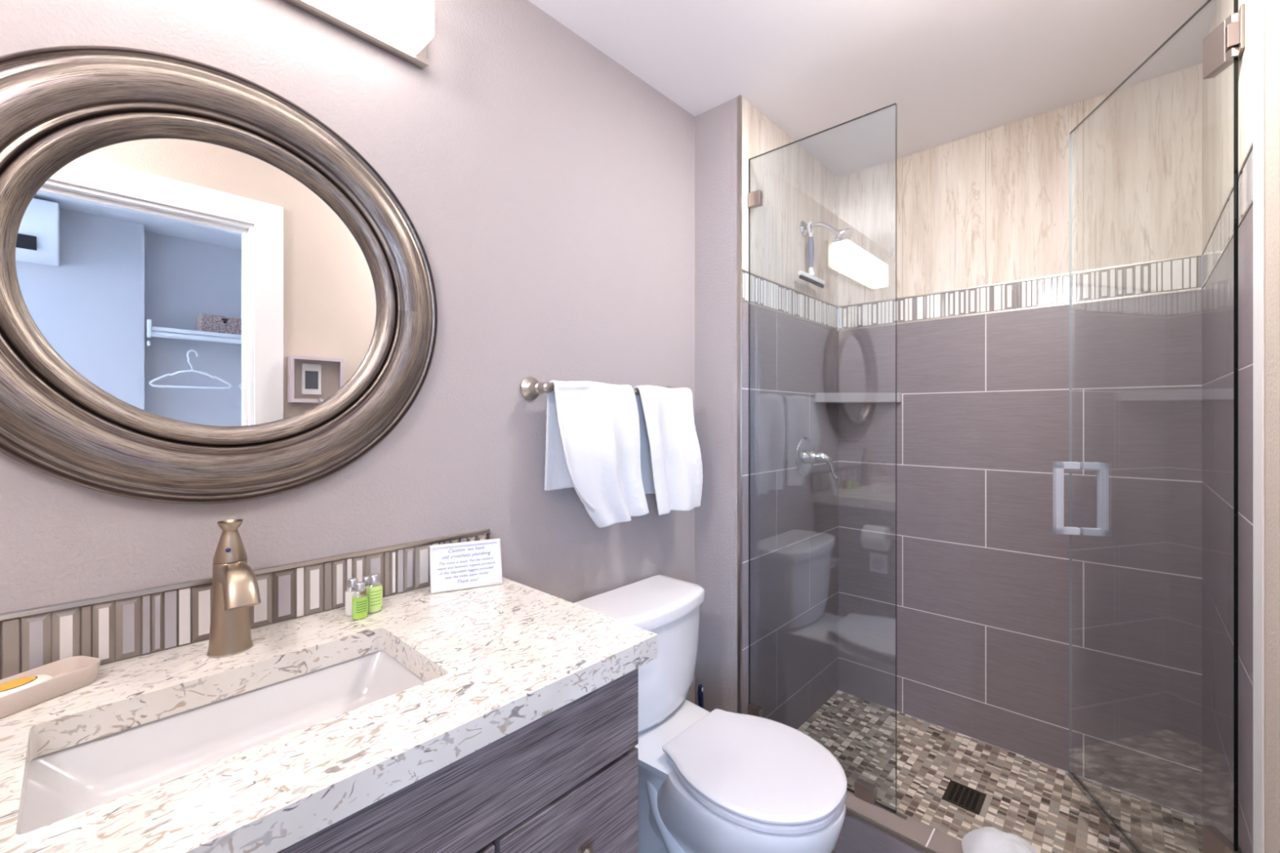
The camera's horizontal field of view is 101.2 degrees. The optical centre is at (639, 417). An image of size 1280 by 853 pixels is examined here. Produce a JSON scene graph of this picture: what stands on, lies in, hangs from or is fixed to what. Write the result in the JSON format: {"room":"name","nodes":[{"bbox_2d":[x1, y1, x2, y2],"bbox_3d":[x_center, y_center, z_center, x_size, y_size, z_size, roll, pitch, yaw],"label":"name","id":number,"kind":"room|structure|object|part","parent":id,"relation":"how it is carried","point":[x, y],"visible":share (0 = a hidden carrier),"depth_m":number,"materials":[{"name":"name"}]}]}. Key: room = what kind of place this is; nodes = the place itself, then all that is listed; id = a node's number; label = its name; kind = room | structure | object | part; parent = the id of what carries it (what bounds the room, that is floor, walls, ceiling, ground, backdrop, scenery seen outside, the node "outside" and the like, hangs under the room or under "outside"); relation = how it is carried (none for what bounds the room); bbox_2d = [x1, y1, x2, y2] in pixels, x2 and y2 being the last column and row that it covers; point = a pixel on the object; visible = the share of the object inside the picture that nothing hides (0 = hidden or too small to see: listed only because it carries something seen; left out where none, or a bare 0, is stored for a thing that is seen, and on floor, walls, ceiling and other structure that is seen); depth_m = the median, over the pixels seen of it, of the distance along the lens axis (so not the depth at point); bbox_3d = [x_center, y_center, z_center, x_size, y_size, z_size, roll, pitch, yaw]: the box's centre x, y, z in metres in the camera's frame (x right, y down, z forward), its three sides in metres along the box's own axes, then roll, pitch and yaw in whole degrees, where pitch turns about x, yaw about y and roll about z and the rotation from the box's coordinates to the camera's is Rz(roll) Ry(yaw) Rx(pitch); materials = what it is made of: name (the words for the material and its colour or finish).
{"room":"bathroom","nodes":[
{"label":"bathroom","id":0,"kind":"room"},
{"bbox_2d":[0,0,694,703],"bbox_3d":[-0.819,0.090,0.956,0.120,2.445,2.891,0,0,43],"label":"wall","id":1,"kind":"structure","parent":0,"point":[546,188],"depth_m":1.30,"materials":[{"name":"grey paint"}]},
{"bbox_2d":[0,44,437,503],"bbox_3d":[-0.726,-0.233,0.935,0.044,0.770,0.770,0,0,43],"label":"round mirror","id":2,"kind":"object","parent":1,"relation":"attached to","point":[209,294],"visible":1,"depth_m":0.89,"materials":[{"name":"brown metal"}]},
{"bbox_2d":[15,137,377,426],"bbox_3d":[-0.733,-0.233,0.941,0.008,0.499,0.499,0,0,43],"label":"mirror glass","id":3,"kind":"object","parent":2,"relation":"attached to","point":[191,282],"depth_m":0.90,"materials":[{"name":"silver mirror"}]},
{"bbox_2d":[0,528,490,679],"bbox_3d":[-0.768,0.336,0.914,0.011,0.108,1.138,0,0,43],"label":"backsplash","id":4,"kind":"structure","parent":1,"relation":"attached to","point":[113,628],"depth_m":0.89,"materials":[{"name":"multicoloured tile"}]},
{"bbox_2d":[284,0,434,68],"bbox_3d":[-0.692,-0.876,0.920,0.114,0.152,0.690,0,0,43],"label":"vanity light","id":5,"kind":"object","parent":1,"relation":"attached to","point":[403,28],"visible":1,"depth_m":1.08,"materials":[{"name":"white glass"}]},
{"bbox_3d":[-0.535,-0.875,1.068,0.084,0.134,0.205,0,0,43],"label":"lamp shade","id":6,"kind":"part","parent":5,"relation":"part of","materials":[{"name":"white glass"}]},
{"bbox_2d":[520,377,671,399],"bbox_3d":[-0.071,-0.079,1.612,0.087,0.064,0.644,0,0,43],"label":"towel bar","id":7,"kind":"object","parent":1,"relation":"attached to","point":[531,388],"visible":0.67,"depth_m":1.40,"materials":[{"name":"silver metal"}]},
{"bbox_2d":[544,380,648,528],"bbox_3d":[-0.112,0.104,1.514,0.110,0.418,0.347,0,0,43],"label":"towel","id":8,"kind":"object","parent":7,"relation":"hanging from","point":[593,446],"visible":1,"depth_m":1.47,"materials":[{"name":"white fabric"}]},
{"bbox_2d":[632,385,702,515],"bbox_3d":[0.087,0.102,1.732,0.103,0.414,0.281,0,0,43],"label":"towel","id":9,"kind":"object","parent":7,"relation":"hanging from","point":[671,462],"visible":0.98,"depth_m":1.72,"materials":[{"name":"white fabric"}]},
{"bbox_2d":[694,97,838,729],"bbox_3d":[0.540,0.090,2.280,0.318,2.445,0.899,0,0,43],"label":"wall","id":10,"kind":"structure","parent":0,"point":[794,320],"depth_m":2.00,"materials":[{"name":"grey tile"}]},
{"bbox_2d":[731,94,742,714],"bbox_3d":[0.343,0.090,1.858,0.036,2.445,0.013,0,0,43],"label":"trim","id":11,"kind":"structure","parent":10,"relation":"attached to","point":[736,102],"depth_m":1.85,"materials":[{"name":"grey paint"}]},
{"bbox_2d":[795,436,838,479],"bbox_3d":[0.738,0.167,2.165,0.129,0.172,0.168,0,0,43],"label":"shower valve","id":12,"kind":"object","parent":10,"relation":"attached to","point":[806,456],"visible":1,"depth_m":2.16,"materials":[{"name":"silver metal"}]},
{"bbox_3d":[0.716,0.165,2.185,0.039,0.060,0.060,0,0,43],"label":"stem","id":13,"kind":"part","parent":12,"relation":"part of","materials":[{"name":"silver metal"}]},
{"bbox_3d":[0.761,0.196,2.157,0.095,0.113,0.045,0,0,26],"label":"handle","id":14,"kind":"part","parent":12,"relation":"part of","materials":[{"name":"silver metal"}]},
{"bbox_2d":[799,220,853,248],"bbox_3d":[0.759,-0.751,2.134,0.203,0.142,0.096,0,0,43],"label":"fitting","id":15,"kind":"object","parent":10,"relation":"attached to","point":[841,237],"visible":1,"depth_m":2.11,"materials":[{"name":"silver metal"}]},
{"bbox_2d":[797,222,825,288],"bbox_3d":[0.709,-0.683,2.173,0.030,0.255,0.222,0,0,43],"label":"squeegee","id":16,"kind":"object","parent":15,"relation":"hanging from","point":[810,277],"visible":0.98,"depth_m":2.17,"materials":[{"name":"grey rubber"}]},
{"bbox_3d":[0.707,-0.685,2.174,0.025,0.125,0.026,0,0,43],"label":"handle","id":17,"kind":"part","parent":16,"relation":"part of","materials":[{"name":"grey rubber"}]},
{"bbox_3d":[0.711,-0.561,2.171,0.004,0.012,0.222,0,0,43],"label":"blade","id":18,"kind":"part","parent":16,"relation":"part of","materials":[{"name":"black"}]},
{"bbox_3d":[0.739,-0.776,2.148,0.118,0.056,0.020,0,0,39],"label":"arm","id":19,"kind":"part","parent":15,"relation":"part of","materials":[{"name":"silver metal"}]},
{"bbox_2d":[832,786,962,852],"bbox_3d":[0.793,1.239,1.467,1.158,0.146,0.105,0,0,43],"label":"shower curb","id":20,"kind":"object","parent":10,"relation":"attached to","point":[867,828],"depth_m":1.51,"materials":[{"name":"brown tile"}]},
{"bbox_2d":[747,102,906,820],"bbox_3d":[0.585,0.120,1.708,0.524,2.094,0.024,0,0,43],"label":"glass panel","id":21,"kind":"object","parent":20,"relation":"on","point":[867,792],"visible":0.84,"depth_m":1.61,"materials":[{"name":"clear glass"}]},
{"bbox_2d":[961,826,1038,852],"bbox_3d":[0.948,1.162,1.350,0.217,0.176,0.176,0,0,43],"label":"towel","id":22,"kind":"object","parent":20,"relation":"on","point":[985,839],"visible":1,"depth_m":1.35,"materials":[{"name":"white fabric"}]},
{"bbox_2d":[528,0,1215,177],"bbox_3d":[0.292,-1.172,-0.345,3.520,0.080,5.090,0,0,43],"label":"ceiling","id":23,"kind":"structure","parent":0,"point":[953,70],"depth_m":1.64,"materials":[{"name":"white paint"}]},
{"bbox_2d":[797,690,1202,852],"bbox_3d":[1.098,1.303,1.787,1.172,0.040,0.785,0,0,43],"label":"floor","id":24,"kind":"structure","parent":0,"point":[1042,804],"depth_m":1.82,"materials":[{"name":"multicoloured tile"}]},
{"bbox_2d":[942,780,986,815],"bbox_3d":[1.097,1.284,1.778,0.107,0.006,0.124,0,0,43],"label":"floor drain","id":25,"kind":"object","parent":24,"relation":"on","point":[966,797],"visible":1,"depth_m":1.77,"materials":[{"name":"brown metal"}]},
{"bbox_2d":[838,62,1202,819],"bbox_3d":[1.377,0.075,2.090,1.172,2.415,0.042,0,0,43],"label":"wall","id":26,"kind":"structure","parent":0,"point":[983,218],"depth_m":1.97,"materials":[{"name":"grey tile"}]},
{"bbox_2d":[814,392,902,403],"bbox_3d":[0.946,-0.088,2.281,0.277,0.041,0.265,0,0,43],"label":"corner shelf","id":27,"kind":"object","parent":26,"relation":"attached to","point":[828,397],"visible":1,"depth_m":2.27,"materials":[{"name":"grey stone"}]},
{"bbox_2d":[1201,0,1279,852],"bbox_3d":[0.558,0.090,0.268,0.103,2.445,3.750,0,0,43],"label":"wall","id":28,"kind":"structure","parent":0,"point":[1217,253],"depth_m":1.12,"materials":[{"name":"grey tile"}]},
{"bbox_2d":[1053,0,1244,852],"bbox_3d":[1.345,0.119,1.387,0.141,2.094,0.658,0,0,9],"label":"shower door","id":29,"kind":"structure","parent":28,"relation":"attached to","point":[1224,46],"depth_m":1.13,"materials":[{"name":"clear glass"}]},
{"bbox_3d":[1.351,0.254,1.665,0.065,0.228,0.021,0,0,14],"label":"handle","id":30,"kind":"part","parent":29,"relation":"part of","materials":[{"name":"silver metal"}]},
{"bbox_3d":[1.424,0.254,1.647,0.065,0.228,0.021,0,0,14],"label":"handle","id":31,"kind":"part","parent":29,"relation":"part of","materials":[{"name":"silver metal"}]},
{"bbox_3d":[1.244,-0.800,1.099,0.022,0.090,0.056,0,0,43],"label":"wall plate","id":32,"kind":"part","parent":29,"relation":"part of","materials":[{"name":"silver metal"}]},
{"bbox_2d":[1253,0,1264,852],"bbox_3d":[1.122,0.090,0.953,0.002,2.445,0.096,0,0,43],"label":"trim","id":33,"kind":"structure","parent":28,"relation":"attached to","point":[1258,5],"depth_m":0.95,"materials":[{"name":"white paint"}]},
{"bbox_3d":[-0.014,1.358,0.742,1.594,0.090,3.910,0,0,43],"label":"floor","id":34,"kind":"structure","parent":0,"visible":0},
{"bbox_2d":[277,667,638,852],"bbox_3d":[-0.559,0.873,0.720,0.576,0.879,1.078,0,0,43],"label":"vanity cabinet","id":35,"kind":"object","parent":34,"relation":"on","point":[566,780],"visible":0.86,"depth_m":0.77,"materials":[{"name":"grey wood"}]},
{"bbox_2d":[0,577,657,852],"bbox_3d":[-0.563,0.412,0.723,0.570,0.042,1.137,0,0,43],"label":"countertop","id":36,"kind":"structure","parent":35,"relation":"on","point":[494,660],"depth_m":0.71,"materials":[{"name":"stone"}]},
{"bbox_2d":[0,655,100,719],"bbox_3d":[-0.848,0.376,0.722,0.068,0.028,0.150,0,0,15],"label":"soap dish","id":37,"kind":"object","parent":36,"relation":"on","point":[69,674],"visible":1,"depth_m":0.74,"materials":[{"name":"beige ceramic"}]},
{"bbox_2d":[0,674,53,697],"bbox_3d":[-0.851,0.372,0.712,0.049,0.021,0.080,0,0,18],"label":"soap bar","id":38,"kind":"object","parent":37,"relation":"in","point":[10,687],"visible":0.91,"depth_m":0.72,"materials":[{"name":"beige"}]},
{"bbox_2d":[21,650,425,834],"bbox_3d":[-0.531,0.475,0.735,0.300,0.084,0.469,0,0,43],"label":"sink","id":39,"kind":"object","parent":36,"relation":"in","point":[70,781],"visible":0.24,"depth_m":0.78,"materials":[{"name":"white ceramic"}]},
{"bbox_2d":[206,519,261,657],"bbox_3d":[-0.662,0.282,0.859,0.140,0.216,0.062,0,0,43],"label":"faucet","id":40,"kind":"object","parent":36,"relation":"on","point":[235,588],"visible":1,"depth_m":0.86,"materials":[{"name":"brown metal"}]},
{"bbox_3d":[-0.690,0.207,0.885,0.046,0.066,0.046,0,0,43],"label":"lever","id":41,"kind":"part","parent":40,"relation":"part of","materials":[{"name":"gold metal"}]},
{"bbox_3d":[-0.649,0.268,0.847,0.105,0.062,0.046,0,0,43],"label":"spout","id":42,"kind":"part","parent":40,"relation":"part of","materials":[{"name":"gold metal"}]},
{"bbox_2d":[345,577,360,616],"bbox_3d":[-0.569,0.354,1.041,0.020,0.071,0.028,0,0,43],"label":"toiletry bottle","id":43,"kind":"object","parent":36,"relation":"on","point":[352,581],"visible":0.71,"depth_m":1.03,"materials":[{"name":"white plastic"}]},
{"bbox_2d":[351,582,368,619],"bbox_3d":[-0.545,0.356,1.024,0.021,0.068,0.028,0,0,43],"label":"toiletry bottle","id":44,"kind":"object","parent":36,"relation":"on","point":[359,603],"visible":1,"depth_m":1.02,"materials":[{"name":"green plastic"}]},
{"bbox_2d":[360,575,369,595],"bbox_3d":[-0.559,0.358,1.075,0.019,0.064,0.026,0,0,43],"label":"toiletry bottle","id":45,"kind":"object","parent":36,"relation":"on","point":[365,579],"visible":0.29,"depth_m":1.07,"materials":[{"name":"orange plastic"}]},
{"bbox_2d":[365,573,382,613],"bbox_3d":[-0.536,0.353,1.059,0.023,0.074,0.030,0,0,43],"label":"toiletry bottle","id":46,"kind":"object","parent":36,"relation":"on","point":[374,593],"visible":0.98,"depth_m":1.05,"materials":[{"name":"green plastic"}]},
{"bbox_2d":[429,538,502,593],"bbox_3d":[-0.406,0.340,1.224,0.157,0.103,0.060,0,0,-27],"label":"sign","id":47,"kind":"object","parent":36,"relation":"on","point":[470,564],"visible":1,"depth_m":1.21,"materials":[{"name":"white paper"}]},
{"bbox_3d":[-0.292,0.887,0.641,0.019,0.591,0.249,0,0,43],"label":"door","id":48,"kind":"part","parent":35,"relation":"part of","materials":[{"name":"grey wood"}]},
{"bbox_3d":[-0.106,0.685,0.843,0.019,0.186,0.283,0,0,43],"label":"drawer","id":49,"kind":"part","parent":35,"relation":"part of","materials":[{"name":"grey wood"}]},
{"bbox_3d":[-0.088,0.690,0.826,0.029,0.028,0.028,0,0,43],"label":"knob","id":50,"kind":"part","parent":35,"relation":"part of","materials":[{"name":"silver metal"}]},
{"bbox_2d":[697,684,703,708],"bbox_3d":[0.216,1.123,1.844,0.100,0.379,0.100,0,0,43],"label":"toilet brush","id":51,"kind":"object","parent":34,"relation":"on","point":[700,693],"visible":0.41,"depth_m":1.83,"materials":[{"name":"black plastic"}]},
{"bbox_2d":[574,574,846,852],"bbox_3d":[0.179,0.924,1.394,0.712,0.778,0.466,0,0,43],"label":"toilet","id":52,"kind":"object","parent":34,"relation":"on","point":[717,780],"visible":0.81,"depth_m":1.32,"materials":[{"name":"white ceramic"}]},
{"bbox_3d":[0.003,0.557,1.557,0.232,0.043,0.466,0,0,43],"label":"tank lid","id":53,"kind":"part","parent":52,"relation":"part of","materials":[{"name":"white ceramic"}]},
{"bbox_3d":[-0.001,0.726,1.561,0.221,0.296,0.444,0,0,43],"label":"tank","id":54,"kind":"part","parent":52,"relation":"part of","materials":[{"name":"white ceramic"}]},
{"bbox_3d":[0.288,0.844,1.294,0.413,0.016,0.370,0,0,43],"label":"lid","id":55,"kind":"part","parent":52,"relation":"part of","materials":[{"name":"white plastic"}]},
{"bbox_3d":[0.295,0.865,1.287,0.390,0.020,0.367,0,0,43],"label":"seat","id":56,"kind":"part","parent":52,"relation":"part of","materials":[{"name":"white plastic"}]}
]}

